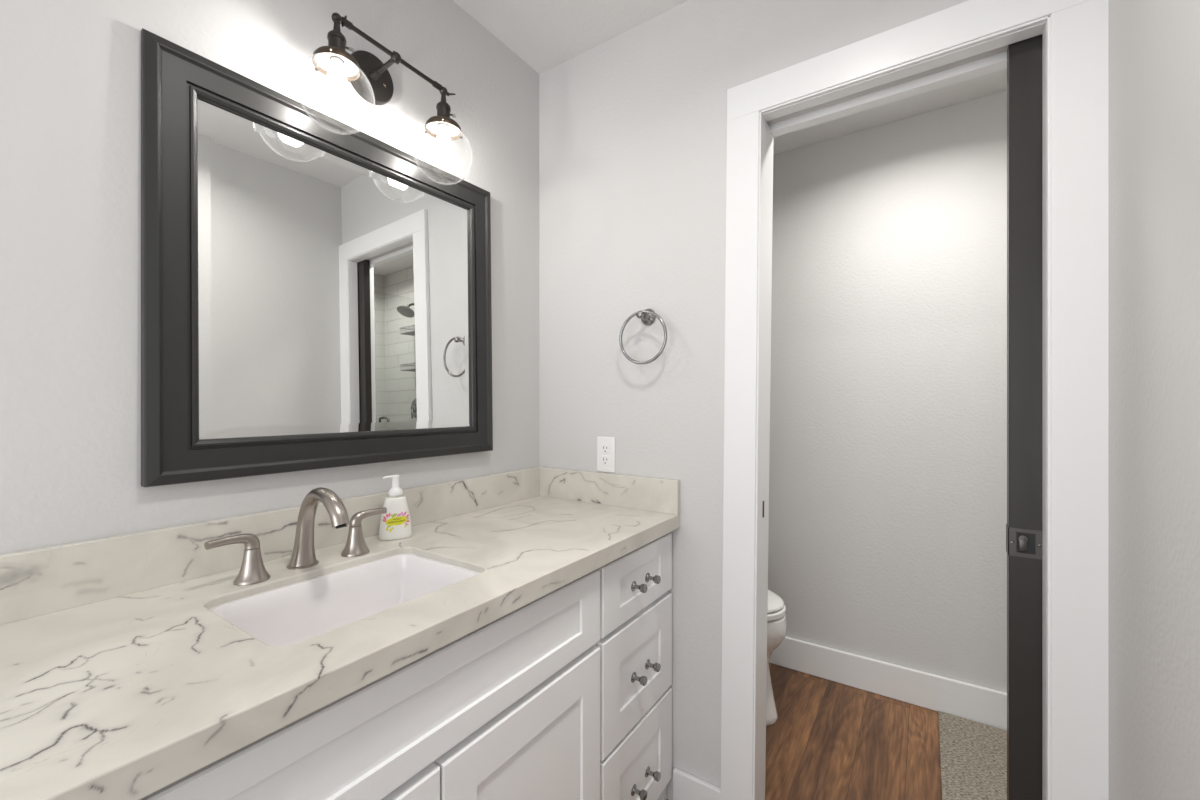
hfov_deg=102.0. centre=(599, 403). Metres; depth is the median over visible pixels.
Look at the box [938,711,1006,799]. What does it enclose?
bath rug
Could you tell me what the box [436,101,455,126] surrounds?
socket
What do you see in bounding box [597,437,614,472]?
power outlet
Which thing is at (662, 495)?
backsplash
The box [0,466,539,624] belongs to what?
backsplash
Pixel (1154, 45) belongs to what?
wall
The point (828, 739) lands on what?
floor
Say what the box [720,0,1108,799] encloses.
trim
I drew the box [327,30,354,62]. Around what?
socket
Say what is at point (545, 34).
ceiling
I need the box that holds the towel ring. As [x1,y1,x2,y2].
[619,309,666,364]
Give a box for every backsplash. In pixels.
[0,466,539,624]
[540,467,679,514]
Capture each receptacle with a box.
[601,444,609,452]
[601,455,609,464]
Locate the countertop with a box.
[0,496,679,799]
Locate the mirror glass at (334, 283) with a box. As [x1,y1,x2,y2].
[197,97,470,439]
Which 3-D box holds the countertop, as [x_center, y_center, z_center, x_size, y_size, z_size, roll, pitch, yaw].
[-0.485,0.357,0.896,0.563,0.042,1.780,0,0,34]
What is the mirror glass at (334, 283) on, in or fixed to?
attached to the wall mirror at (311, 299)
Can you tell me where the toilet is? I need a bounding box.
[766,589,786,725]
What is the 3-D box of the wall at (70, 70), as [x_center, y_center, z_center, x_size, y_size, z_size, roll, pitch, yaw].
[-1.192,0.005,0.455,0.120,2.440,3.300,0,0,34]
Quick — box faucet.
[204,487,386,585]
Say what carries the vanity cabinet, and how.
on the floor
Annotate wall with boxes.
[0,0,538,553]
[539,0,1007,799]
[768,90,1006,692]
[1109,0,1199,799]
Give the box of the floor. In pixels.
[667,663,941,799]
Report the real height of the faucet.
0.170 m
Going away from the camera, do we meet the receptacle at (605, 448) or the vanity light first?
the vanity light
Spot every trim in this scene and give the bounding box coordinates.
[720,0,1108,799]
[756,117,773,799]
[762,22,1045,799]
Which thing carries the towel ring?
attached to the wall at (633, 125)
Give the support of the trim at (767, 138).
attached to the wall at (633, 125)
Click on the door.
(1024, 57)
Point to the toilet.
(776, 617)
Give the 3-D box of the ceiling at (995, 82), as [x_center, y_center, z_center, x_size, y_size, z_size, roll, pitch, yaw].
[1.295,-1.235,1.518,3.170,0.120,1.005,0,0,34]
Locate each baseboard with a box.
[673,768,720,799]
[769,636,1006,729]
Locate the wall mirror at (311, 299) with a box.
[141,28,492,486]
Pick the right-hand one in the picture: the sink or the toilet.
the toilet
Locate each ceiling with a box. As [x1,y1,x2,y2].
[453,0,687,73]
[773,68,1006,154]
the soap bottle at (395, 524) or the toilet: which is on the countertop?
the soap bottle at (395, 524)
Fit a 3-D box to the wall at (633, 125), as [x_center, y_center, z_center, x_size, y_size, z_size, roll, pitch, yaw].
[0.984,-0.035,1.052,3.170,2.520,0.115,0,0,34]
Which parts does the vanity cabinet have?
door, frame, door, drawer, drawer, drawer, knob, knob, knob, knob, knob, knob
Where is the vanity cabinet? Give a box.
[140,533,671,799]
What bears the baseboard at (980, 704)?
attached to the wall at (888, 455)
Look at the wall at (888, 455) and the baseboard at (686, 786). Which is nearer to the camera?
the baseboard at (686, 786)
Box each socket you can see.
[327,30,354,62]
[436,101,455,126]
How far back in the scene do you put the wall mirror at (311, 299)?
1.08 m
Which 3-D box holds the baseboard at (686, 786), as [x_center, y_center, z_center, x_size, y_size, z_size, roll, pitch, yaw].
[0.291,1.169,1.438,0.160,0.112,0.016,0,0,34]
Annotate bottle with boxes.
[379,475,411,540]
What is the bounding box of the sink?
[209,553,479,645]
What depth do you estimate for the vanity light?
1.21 m
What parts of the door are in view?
thumb pull, latch plate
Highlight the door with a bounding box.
[1006,34,1041,799]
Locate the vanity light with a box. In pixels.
[296,12,472,184]
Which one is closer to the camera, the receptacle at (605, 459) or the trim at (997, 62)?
the trim at (997, 62)
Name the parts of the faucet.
lever, handle, spout, handle, lever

